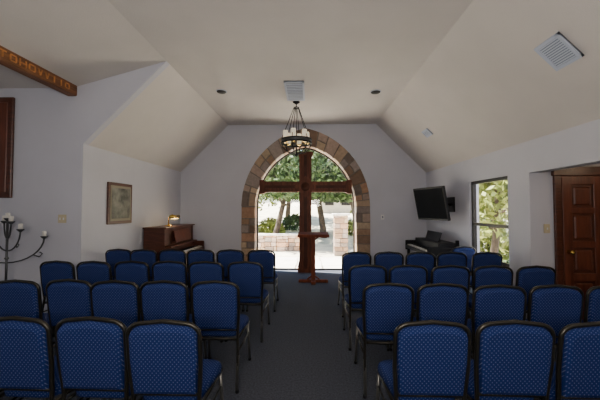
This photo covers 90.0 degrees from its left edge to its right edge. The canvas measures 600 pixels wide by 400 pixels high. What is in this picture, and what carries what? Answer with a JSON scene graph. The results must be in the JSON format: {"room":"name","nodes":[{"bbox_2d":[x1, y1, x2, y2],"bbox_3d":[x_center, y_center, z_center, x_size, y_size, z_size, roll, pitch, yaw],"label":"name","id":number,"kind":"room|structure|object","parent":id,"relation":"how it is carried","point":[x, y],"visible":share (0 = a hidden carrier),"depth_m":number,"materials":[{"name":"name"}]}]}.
{"room":"house of worship","nodes":[
{"label":"house of worship","id":0,"kind":"room"},
{"bbox_2d":[0,0,165,88],"bbox_3d":[-3.799,-1.965,0.974,3.550,0.467,6.800,0,-2,2],"label":"ceiling","id":1,"kind":"structure","parent":0,"point":[81,42],"depth_m":3.48,"materials":[{"name":"white paint"}]},
{"bbox_2d":[0,45,76,95],"bbox_3d":[-3.390,-1.682,0.953,0.149,0.160,6.800,0,-2,2],"label":"beam","id":2,"kind":"structure","parent":1,"relation":"attached to","point":[9,59],"depth_m":3.69,"materials":[{"name":"brown wood"}]},
{"bbox_2d":[0,61,169,311],"bbox_3d":[-3.696,-0.154,4.370,3.550,3.690,0.100,0,-2,2],"label":"wall","id":3,"kind":"structure","parent":0,"point":[54,130],"depth_m":4.33,"materials":[{"name":"paint"}]},
{"bbox_2d":[0,97,14,197],"bbox_3d":[-4.483,-0.760,4.336,0.680,1.460,0.050,0,-2,2],"label":"wooden wall panel","id":4,"kind":"object","parent":3,"relation":"attached to","point":[7,104],"visible":1,"depth_m":4.31,"materials":[{"name":"brown wood"}]},
{"bbox_2d":[58,215,66,222],"bbox_3d":[-3.403,0.269,4.288,0.120,0.120,0.020,0,-2,2],"label":"light switch","id":5,"kind":"object","parent":3,"relation":"attached to","point":[61,218],"visible":1,"depth_m":4.29,"materials":[{"name":"white plastic"}]},
{"bbox_2d":[86,145,180,277],"bbox_3d":[-3.131,0.490,5.985,0.120,2.500,3.200,0,-2,2],"label":"wall","id":6,"kind":"structure","parent":0,"point":[156,189],"depth_m":5.40,"materials":[{"name":"paint"}]},
{"bbox_2d":[106,182,131,224],"bbox_3d":[-3.079,0.059,5.140,0.037,0.690,0.650,0,-2,2],"label":"framed picture","id":7,"kind":"object","parent":6,"relation":"attached to","point":[119,195],"visible":1,"depth_m":5.07,"materials":[{"name":"beige paper"}]},
{"bbox_2d":[89,65,227,171],"bbox_3d":[-2.505,-1.389,6.072,1.270,1.261,3.300,0,-2,2],"label":"ceiling","id":8,"kind":"structure","parent":0,"point":[168,124],"depth_m":5.40,"materials":[{"name":"white paint"}]},
{"bbox_2d":[0,270,556,399],"bbox_3d":[0.274,1.683,2.404,12.000,0.100,10.520,0,-2,2],"label":"floor","id":9,"kind":"structure","parent":0,"point":[303,354],"depth_m":3.26,"materials":[{"name":"carpet"}]},
{"bbox_2d":[0,213,47,279],"bbox_3d":[-3.930,0.926,4.014,0.930,1.510,0.286,0,-2,2],"label":"candelabra","id":10,"kind":"object","parent":9,"relation":"on","point":[7,218],"visible":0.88,"depth_m":4.01,"materials":[{"name":"grey metal"}]},
{"bbox_2d":[0,279,54,343],"bbox_3d":[-2.519,1.178,2.879,0.458,0.938,0.584,0,-2,1],"label":"banquet chair","id":11,"kind":"object","parent":9,"relation":"on","point":[23,298],"visible":0.38,"depth_m":2.65,"materials":[{"name":"blue fabric"}]},
{"bbox_2d":[0,316,105,399],"bbox_3d":[-1.655,1.151,1.968,0.458,0.938,0.584,0,-2,3],"label":"banquet chair","id":12,"kind":"object","parent":9,"relation":"on","point":[28,362],"visible":0.74,"depth_m":1.74,"materials":[{"name":"blue fabric"}]},
{"bbox_2d":[39,260,75,311],"bbox_3d":[-2.946,1.208,3.863,0.458,0.938,0.584,0,-2,2],"label":"banquet chair","id":13,"kind":"object","parent":9,"relation":"on","point":[52,270],"visible":0.41,"depth_m":3.63,"materials":[{"name":"blue fabric"}]},
{"bbox_2d":[46,279,91,346],"bbox_3d":[-2.056,1.179,2.903,0.458,0.938,0.584,0,-2,3],"label":"banquet chair","id":14,"kind":"object","parent":9,"relation":"on","point":[66,298],"visible":0.37,"depth_m":2.67,"materials":[{"name":"blue fabric"}]},
{"bbox_2d":[76,261,111,286],"bbox_3d":[-2.485,1.207,3.843,0.458,0.938,0.584,0,-2,3],"label":"banquet chair","id":15,"kind":"object","parent":9,"relation":"on","point":[92,272],"visible":0.39,"depth_m":3.61,"materials":[{"name":"blue fabric"}]},
{"bbox_2d":[54,316,136,399],"bbox_3d":[-1.210,1.151,1.964,0.458,0.938,0.584,0,-2,3],"label":"banquet chair","id":16,"kind":"object","parent":9,"relation":"on","point":[91,356],"visible":0.9,"depth_m":1.74,"materials":[{"name":"blue fabric"}]},
{"bbox_2d":[90,280,141,331],"bbox_3d":[-1.628,1.177,2.854,0.458,0.938,0.584,0,-2,0],"label":"banquet chair","id":17,"kind":"object","parent":9,"relation":"on","point":[119,300],"visible":0.4,"depth_m":2.62,"materials":[{"name":"blue fabric"}]},
{"bbox_2d":[105,249,130,279],"bbox_3d":[-2.844,1.240,4.937,0.458,0.938,0.584,0,-2,2],"label":"banquet chair","id":18,"kind":"object","parent":9,"relation":"on","point":[113,256],"visible":0.38,"depth_m":4.70,"materials":[{"name":"blue fabric"}]},
{"bbox_2d":[114,261,149,287],"bbox_3d":[-2.026,1.207,3.844,0.458,0.938,0.584,0,-2,2],"label":"banquet chair","id":19,"kind":"object","parent":9,"relation":"on","point":[138,272],"visible":0.42,"depth_m":3.61,"materials":[{"name":"blue fabric"}]},
{"bbox_2d":[130,249,157,280],"bbox_3d":[-2.431,1.239,4.897,0.458,0.938,0.584,0,-2,3],"label":"banquet chair","id":20,"kind":"object","parent":9,"relation":"on","point":[147,256],"visible":0.41,"depth_m":4.66,"materials":[{"name":"blue fabric"}]},
{"bbox_2d":[152,261,189,302],"bbox_3d":[-1.572,1.207,3.846,0.458,0.938,0.584,0,-2,2],"label":"banquet chair","id":21,"kind":"object","parent":9,"relation":"on","point":[161,270],"visible":0.42,"depth_m":3.61,"materials":[{"name":"blue fabric"}]},
{"bbox_2d":[142,224,203,271],"bbox_3d":[-2.675,1.156,6.519,0.720,1.200,1.475,0,-2,2],"label":"upright piano","id":22,"kind":"object","parent":9,"relation":"on","point":[177,236],"visible":0.58,"depth_m":6.11,"materials":[{"name":"brown wood"}]},
{"bbox_2d":[164,214,179,225],"bbox_3d":[-2.728,0.425,6.325,0.246,0.250,0.380,0,-2,2],"label":"lamp","id":23,"kind":"object","parent":22,"relation":"on","point":[172,216],"visible":0.95,"depth_m":6.28,"materials":[{"name":"gold metal"}]},
{"bbox_2d":[139,280,207,358],"bbox_3d":[-1.190,1.177,2.851,0.458,0.938,0.584,0,-2,1],"label":"banquet chair","id":24,"kind":"object","parent":9,"relation":"on","point":[161,299],"visible":0.41,"depth_m":2.62,"materials":[{"name":"blue fabric"}]},
{"bbox_2d":[159,249,187,274],"bbox_3d":[-1.990,1.239,4.907,0.458,0.938,0.584,0,-2,2],"label":"banquet chair","id":25,"kind":"object","parent":9,"relation":"on","point":[168,254],"visible":0.36,"depth_m":4.67,"materials":[{"name":"blue fabric"}]},
{"bbox_2d":[125,319,223,399],"bbox_3d":[-0.771,1.149,1.918,0.458,0.938,0.584,0,-2,1],"label":"banquet chair","id":26,"kind":"object","parent":9,"relation":"on","point":[165,361],"visible":1,"depth_m":1.69,"materials":[{"name":"blue fabric"}]},
{"bbox_2d":[187,249,214,287],"bbox_3d":[-1.541,1.238,4.882,0.458,0.938,0.584,0,-2,1],"label":"banquet chair","id":27,"kind":"object","parent":9,"relation":"on","point":[197,255],"visible":0.4,"depth_m":4.64,"materials":[{"name":"blue fabric"}]},
{"bbox_2d":[188,261,223,342],"bbox_3d":[-1.120,1.206,3.814,0.458,0.938,0.584,0,-2,2],"label":"banquet chair","id":28,"kind":"object","parent":9,"relation":"on","point":[202,270],"visible":0.41,"depth_m":3.58,"materials":[{"name":"blue fabric"}]},
{"bbox_2d":[190,280,250,393],"bbox_3d":[-0.738,1.177,2.847,0.458,0.938,0.584,0,-2,2],"label":"banquet chair","id":29,"kind":"object","parent":9,"relation":"on","point":[215,304],"visible":0.88,"depth_m":2.62,"materials":[{"name":"blue fabric"}]},
{"bbox_2d":[216,249,244,311],"bbox_3d":[-1.076,1.238,4.875,0.458,0.938,0.584,0,-2,1],"label":"banquet chair","id":30,"kind":"object","parent":9,"relation":"on","point":[225,257],"visible":0.49,"depth_m":4.64,"materials":[{"name":"blue fabric"}]},
{"bbox_2d":[225,261,269,342],"bbox_3d":[-0.645,1.206,3.816,0.458,0.938,0.584,0,-2,3],"label":"banquet chair","id":31,"kind":"object","parent":9,"relation":"on","point":[247,275],"visible":0.77,"depth_m":3.59,"materials":[{"name":"blue fabric"}]},
{"bbox_2d":[246,249,278,311],"bbox_3d":[-0.593,1.238,4.860,0.458,0.938,0.584,0,-2,1],"label":"banquet chair","id":32,"kind":"object","parent":9,"relation":"on","point":[266,258],"visible":0.75,"depth_m":4.63,"materials":[{"name":"blue fabric"}]},
{"bbox_2d":[259,152,351,272],"bbox_3d":[0.134,0.294,7.446,2.280,2.980,0.175,0,-2,2],"label":"wooden cross","id":33,"kind":"object","parent":9,"relation":"on","point":[305,186],"visible":0.93,"depth_m":7.39,"materials":[{"name":"brown wood"}]},
{"bbox_2d":[297,232,328,284],"bbox_3d":[0.284,1.227,6.410,0.660,1.052,0.470,0,-2,2],"label":"wooden lectern","id":34,"kind":"object","parent":9,"relation":"on","point":[312,236],"visible":1,"depth_m":6.37,"materials":[{"name":"brown wood"}]},
{"bbox_2d":[337,251,370,316],"bbox_3d":[0.834,1.230,4.621,0.458,0.938,0.584,0,-2,1],"label":"banquet chair","id":35,"kind":"object","parent":9,"relation":"on","point":[350,259],"visible":0.63,"depth_m":4.39,"materials":[{"name":"blue fabric"}]},
{"bbox_2d":[343,264,389,350],"bbox_3d":[0.772,1.200,3.601,0.458,0.938,0.584,0,-2,2],"label":"banquet chair","id":36,"kind":"object","parent":9,"relation":"on","point":[359,276],"visible":0.72,"depth_m":3.37,"materials":[{"name":"blue fabric"}]},
{"bbox_2d":[354,283,414,398],"bbox_3d":[0.761,1.175,2.762,0.458,0.938,0.584,0,-2,2],"label":"banquet chair","id":37,"kind":"object","parent":9,"relation":"on","point":[385,306],"visible":0.73,"depth_m":2.54,"materials":[{"name":"blue fabric"}]},
{"bbox_2d":[374,251,403,282],"bbox_3d":[1.316,1.231,4.630,0.458,0.938,0.584,0,-2,2],"label":"banquet chair","id":38,"kind":"object","parent":9,"relation":"on","point":[388,259],"visible":0.34,"depth_m":4.39,"materials":[{"name":"blue fabric"}]},
{"bbox_2d":[388,264,427,350],"bbox_3d":[1.230,1.199,3.589,0.458,0.938,0.584,0,-2,3],"label":"banquet chair","id":39,"kind":"object","parent":9,"relation":"on","point":[415,276],"visible":0.47,"depth_m":3.35,"materials":[{"name":"blue fabric"}]},
{"bbox_2d":[405,252,435,283],"bbox_3d":[1.768,1.230,4.601,0.458,0.938,0.584,0,-2,2],"label":"banquet chair","id":40,"kind":"object","parent":9,"relation":"on","point":[424,259],"visible":0.39,"depth_m":4.36,"materials":[{"name":"blue fabric"}]},
{"bbox_2d":[376,320,471,399],"bbox_3d":[0.753,1.149,1.906,0.458,0.938,0.584,0,-2,2],"label":"banquet chair","id":41,"kind":"object","parent":9,"relation":"on","point":[431,360],"visible":1,"depth_m":1.68,"materials":[{"name":"blue fabric"}]},
{"bbox_2d":[405,230,458,266],"bbox_3d":[2.743,1.208,6.347,0.600,1.086,1.320,0,-2,2],"label":"digital piano","id":42,"kind":"object","parent":9,"relation":"on","point":[432,243],"visible":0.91,"depth_m":6.16,"materials":[{"name":"black plastic"}]},
{"bbox_2d":[413,283,474,399],"bbox_3d":[1.215,1.174,2.752,0.458,0.938,0.584,0,-2,2],"label":"banquet chair","id":43,"kind":"object","parent":9,"relation":"on","point":[448,302],"visible":0.47,"depth_m":2.52,"materials":[{"name":"blue fabric"}]},
{"bbox_2d":[429,252,470,317],"bbox_3d":[2.229,1.230,4.593,0.458,0.938,0.584,0,-2,2],"label":"banquet chair","id":44,"kind":"object","parent":9,"relation":"on","point":[446,258],"visible":0.41,"depth_m":4.35,"materials":[{"name":"blue fabric"}]},
{"bbox_2d":[430,265,471,348],"bbox_3d":[1.684,1.199,3.562,0.458,0.938,0.584,0,-2,1],"label":"banquet chair","id":45,"kind":"object","parent":9,"relation":"on","point":[452,274],"visible":0.38,"depth_m":3.32,"materials":[{"name":"blue fabric"}]},
{"bbox_2d":[451,246,475,275],"bbox_3d":[2.742,1.250,5.279,0.458,0.938,0.584,0,-2,-4],"label":"banquet chair","id":46,"kind":"object","parent":9,"relation":"on","point":[469,251],"visible":0.34,"depth_m":5.05,"materials":[{"name":"blue fabric"}]},
{"bbox_2d":[469,252,502,293],"bbox_3d":[2.744,1.230,4.599,0.458,0.938,0.584,0,-2,2],"label":"banquet chair","id":47,"kind":"object","parent":9,"relation":"on","point":[481,258],"visible":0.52,"depth_m":4.36,"materials":[{"name":"blue fabric"}]},
{"bbox_2d":[468,265,512,318],"bbox_3d":[2.159,1.198,3.555,0.458,0.938,0.584,0,-2,2],"label":"banquet chair","id":48,"kind":"object","parent":9,"relation":"on","point":[491,274],"visible":0.42,"depth_m":3.32,"materials":[{"name":"blue fabric"}]},
{"bbox_2d":[466,284,526,359],"bbox_3d":[1.669,1.173,2.706,0.458,0.938,0.584,0,-2,3],"label":"banquet chair","id":49,"kind":"object","parent":9,"relation":"on","point":[498,302],"visible":0.54,"depth_m":2.47,"materials":[{"name":"blue fabric"}]},
{"bbox_2d":[466,320,555,399],"bbox_3d":[1.227,1.149,1.909,0.458,0.938,0.584,0,-2,3],"label":"banquet chair","id":50,"kind":"object","parent":9,"relation":"on","point":[514,359],"visible":0.91,"depth_m":1.68,"materials":[{"name":"blue fabric"}]},
{"bbox_2d":[515,265,555,312],"bbox_3d":[2.620,1.198,3.538,0.458,0.938,0.584,0,-2,1],"label":"banquet chair","id":51,"kind":"object","parent":9,"relation":"on","point":[527,277],"visible":0.44,"depth_m":3.30,"materials":[{"name":"blue fabric"}]},
{"bbox_2d":[525,284,583,399],"bbox_3d":[2.139,1.173,2.705,0.458,0.938,0.584,0,-2,3],"label":"banquet chair","id":52,"kind":"object","parent":9,"relation":"on","point":[558,306],"visible":0.5,"depth_m":2.47,"materials":[{"name":"blue fabric"}]},
{"bbox_2d":[539,321,599,399],"bbox_3d":[1.674,1.148,1.883,0.458,0.938,0.584,0,-2,2],"label":"banquet chair","id":53,"kind":"object","parent":9,"relation":"on","point":[576,371],"visible":0.8,"depth_m":1.66,"materials":[{"name":"blue fabric"}]},
{"bbox_2d":[556,286,599,344],"bbox_3d":[2.595,1.173,2.700,0.458,0.938,0.584,0,-2,1],"label":"banquet chair","id":54,"kind":"object","parent":9,"relation":"on","point":[592,296],"visible":0.34,"depth_m":2.48,"materials":[{"name":"blue fabric"}]},
{"bbox_2d":[108,0,472,124],"bbox_3d":[-0.110,-2.104,2.569,3.730,0.100,10.200,0,-2,2],"label":"ceiling","id":55,"kind":"structure","parent":0,"point":[342,51],"depth_m":3.98,"materials":[{"name":"paint"}]},
{"bbox_2d":[216,89,226,93],"bbox_3d":[-1.420,-1.958,5.426,0.190,0.020,0.190,0,-2,2],"label":"recessed light","id":56,"kind":"object","parent":55,"relation":"in","point":[220,91],"visible":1,"depth_m":5.39,"materials":[{"name":"metal"}]},
{"bbox_2d":[284,81,304,100],"bbox_3d":[-0.089,-1.956,5.416,0.340,0.024,0.860,0,-2,2],"label":"ceiling vent","id":57,"kind":"object","parent":55,"relation":"attached to","point":[294,90],"depth_m":5.36,"materials":[{"name":"white metal"}]},
{"bbox_2d":[280,101,311,156],"bbox_3d":[-0.073,-1.402,5.950,0.632,1.100,0.632,0,-2,2],"label":"chandelier","id":58,"kind":"object","parent":55,"relation":"hanging from","point":[287,137],"visible":1,"depth_m":5.87,"materials":[{"name":"black metal"}]},
{"bbox_2d":[370,89,380,93],"bbox_3d":[1.372,-1.958,5.442,0.190,0.020,0.190,0,-2,2],"label":"recessed light","id":59,"kind":"object","parent":55,"relation":"in","point":[376,91],"visible":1,"depth_m":5.42,"materials":[{"name":"metal"}]},
{"bbox_2d":[180,124,426,264],"bbox_3d":[0.053,-0.056,7.617,6.150,3.690,0.220,0,-2,2],"label":"wall","id":60,"kind":"structure","parent":0,"point":[212,184],"depth_m":7.53,"materials":[{"name":"paint"}]},
{"bbox_2d":[241,128,369,260],"bbox_3d":[0.135,-0.006,7.557,3.204,3.586,0.286,0,-2,2],"label":"stone arch","id":61,"kind":"object","parent":60,"relation":"attached to","point":[322,143],"visible":0.83,"depth_m":7.46,"materials":[{"name":"brown stone"}]},
{"bbox_2d":[257,147,354,269],"bbox_3d":[0.142,0.192,7.727,2.580,3.200,0.060,0,-2,2],"label":"window","id":62,"kind":"structure","parent":60,"relation":"in","point":[283,157],"depth_m":7.70,"materials":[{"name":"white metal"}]},
{"bbox_2d":[376,0,599,172],"bbox_3d":[2.400,-1.477,2.474,1.291,1.300,10.200,0,-2,2],"label":"ceiling","id":63,"kind":"structure","parent":0,"point":[484,89],"depth_m":3.56,"materials":[{"name":"white paint"}]},
{"bbox_2d":[422,128,432,137],"bbox_3d":[2.481,-1.307,5.854,0.130,0.130,0.260,0,-2,2],"label":"ceiling vent","id":64,"kind":"object","parent":63,"relation":"in","point":[426,132],"visible":1,"depth_m":5.83,"materials":[{"name":"metal"}]},
{"bbox_2d":[533,31,583,70],"bbox_3d":[2.407,-1.381,2.804,0.235,0.237,0.280,0,-2,2],"label":"ceiling vent","id":65,"kind":"object","parent":63,"relation":"in","point":[557,50],"visible":1,"depth_m":2.79,"materials":[{"name":"metal"}]},
{"bbox_2d":[426,119,599,318],"bbox_3d":[3.052,0.401,2.349,0.160,2.460,10.100,0,-2,2],"label":"wall","id":66,"kind":"structure","parent":0,"point":[524,163],"depth_m":4.12,"materials":[{"name":"paint"}]},
{"bbox_2d":[413,186,454,220],"bbox_3d":[2.840,0.076,6.186,0.520,0.675,0.918,0,-2,-15],"label":"wall-mounted television","id":67,"kind":"object","parent":66,"relation":"attached to","point":[432,203],"visible":1,"depth_m":6.05,"materials":[{"name":"black plastic"}]},
{"bbox_2d":[471,176,508,269],"bbox_3d":[3.078,0.347,4.882,0.120,1.380,1.100,0,-2,2],"label":"window","id":68,"kind":"structure","parent":66,"relation":"in","point":[475,224],"depth_m":5.34,"materials":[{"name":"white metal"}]},
{"bbox_2d":[542,163,599,268],"bbox_3d":[4.702,0.430,3.999,3.040,2.500,0.100,0,-2,2],"label":"wall","id":69,"kind":"structure","parent":0,"point":[547,179],"depth_m":4.00,"materials":[{"name":"paint"}]},
{"bbox_2d":[544,224,549,232],"bbox_3d":[3.281,0.380,3.983,0.080,0.120,0.021,0,-2,2],"label":"light switch","id":70,"kind":"object","parent":69,"relation":"attached to","point":[546,226],"visible":1,"depth_m":3.98,"materials":[{"name":"white plastic"}]},
{"bbox_2d":[551,167,599,319],"bbox_3d":[3.924,0.617,3.902,1.150,2.120,0.130,0,-2,2],"label":"door","id":71,"kind":"structure","parent":69,"relation":"in","point":[576,190],"depth_m":3.94,"materials":[{"name":"brown wood"}]},
{"label":"outside","id":72,"kind":"structure","parent":0,"visible":0},
{"bbox_2d":[258,202,508,264],"bbox_3d":[2.509,-0.200,16.946,48.000,4.875,46.000,0,-2,2],"label":"ground","id":73,"kind":"structure","parent":72,"point":[323,246],"depth_m":19.14,"materials":[{"name":"white concrete"}]},
{"bbox_2d":[258,217,285,232],"bbox_3d":[-1.698,1.503,17.034,1.814,1.135,1.899,0,-2,2],"label":"shrub","id":74,"kind":"object","parent":73,"relation":"on","point":[270,223],"visible":0.62,"depth_m":16.59,"materials":[{"name":"green plant"}]},
{"bbox_2d":[258,165,286,210],"bbox_3d":[-3.208,-1.822,18.107,8.496,7.452,7.835,1,-2,-39],"label":"oak tree","id":75,"kind":"object","parent":73,"relation":"on","point":[271,202],"visible":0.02,"depth_m":17.42,"materials":[{"name":"green plant"}]},
{"bbox_2d":[258,233,298,250],"bbox_3d":[-1.401,1.707,12.312,3.720,0.674,0.856,0,-2,5],"label":"wall","id":76,"kind":"structure","parent":73,"relation":"on","point":[279,241],"depth_m":11.95,"materials":[{"name":"stone"}]},
{"bbox_2d":[282,213,298,230],"bbox_3d":[-0.326,1.351,18.806,1.915,1.103,1.924,0,-2,2],"label":"shrub","id":77,"kind":"object","parent":73,"relation":"on","point":[290,220],"visible":0.69,"depth_m":18.36,"materials":[{"name":"green plant"}]},
{"bbox_2d":[267,150,319,217],"bbox_3d":[-0.945,-2.359,23.040,8.451,7.846,8.923,0,-2,-10],"label":"oak tree","id":78,"kind":"object","parent":73,"relation":"on","point":[288,207],"visible":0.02,"depth_m":22.88,"materials":[{"name":"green plant"}]},
{"bbox_2d":[259,149,340,236],"bbox_3d":[-0.489,-1.157,14.050,5.418,6.534,7.362,-1,-2,40],"label":"oak tree","id":79,"kind":"object","parent":73,"relation":"on","point":[284,173],"visible":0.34,"depth_m":13.24,"materials":[{"name":"green plant"}]},
{"bbox_2d":[269,150,334,231],"bbox_3d":[0.864,-1.232,16.918,7.221,6.831,6.449,-1,-2,32],"label":"oak tree","id":80,"kind":"object","parent":73,"relation":"on","point":[322,225],"visible":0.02,"depth_m":16.11,"materials":[{"name":"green plant"}]},
{"bbox_2d":[276,257,341,267],"bbox_3d":[0.263,1.895,8.803,7.921,0.100,2.130,0,-2,2],"label":"patio","id":81,"kind":"structure","parent":73,"relation":"on","point":[281,262],"depth_m":8.87,"materials":[{"name":"concrete"}]},
{"bbox_2d":[292,151,352,216],"bbox_3d":[2.706,-0.694,14.327,6.275,5.627,5.764,-1,-2,39],"label":"oak tree","id":82,"kind":"object","parent":73,"relation":"on","point":[338,196],"visible":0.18,"depth_m":13.98,"materials":[{"name":"green plant"}]},
{"bbox_2d":[317,196,350,212],"bbox_3d":[4.291,-0.100,29.651,5.800,3.900,4.100,0,-2,2],"label":"outbuilding","id":83,"kind":"structure","parent":73,"relation":"on","point":[331,207],"depth_m":27.89,"materials":[{"name":"paint"}]},
{"bbox_2d":[331,213,349,255],"bbox_3d":[1.481,1.250,10.978,0.620,1.520,0.620,0,-2,2],"label":"stone pillar","id":84,"kind":"structure","parent":73,"relation":"on","point":[340,225],"depth_m":10.73,"materials":[{"name":"beige stone"}]},
{"bbox_2d":[347,219,352,235],"bbox_3d":[3.126,1.559,17.386,1.690,1.038,1.681,0,-2,2],"label":"shrub","id":85,"kind":"object","parent":73,"relation":"on","point":[350,221],"visible":0.25,"depth_m":16.97,"materials":[{"name":"green plant"}]},
{"bbox_2d":[479,180,508,254],"bbox_3d":[5.201,-0.522,8.128,5.119,4.876,5.194,0,-2,2],"label":"oak tree","id":86,"kind":"object","parent":73,"relation":"on","point":[497,210],"visible":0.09,"depth_m":7.77,"materials":[{"name":"green plant"}]},
{"bbox_2d":[479,228,508,259],"bbox_3d":[6.195,1.504,9.945,1.902,1.123,1.888,0,-2,2],"label":"shrub","id":87,"kind":"object","parent":73,"relation":"on","point":[487,241],"visible":0.3,"depth_m":9.57,"materials":[{"name":"green plant"}]},
{"bbox_2d":[480,182,507,248],"bbox_3d":[7.141,-1.204,11.607,7.306,6.436,7.178,1,-2,-29],"label":"oak tree","id":88,"kind":"object","parent":73,"relation":"on","point":[491,228],"visible":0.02,"depth_m":11.66,"materials":[{"name":"green plant"}]},
{"bbox_2d":[480,219,508,237],"bbox_3d":[8.614,1.421,13.742,1.884,1.084,1.910,0,-2,2],"label":"shrub","id":89,"kind":"object","parent":73,"relation":"on","point":[505,233],"visible":0.1,"depth_m":13.18,"materials":[{"name":"green plant"}]}
]}

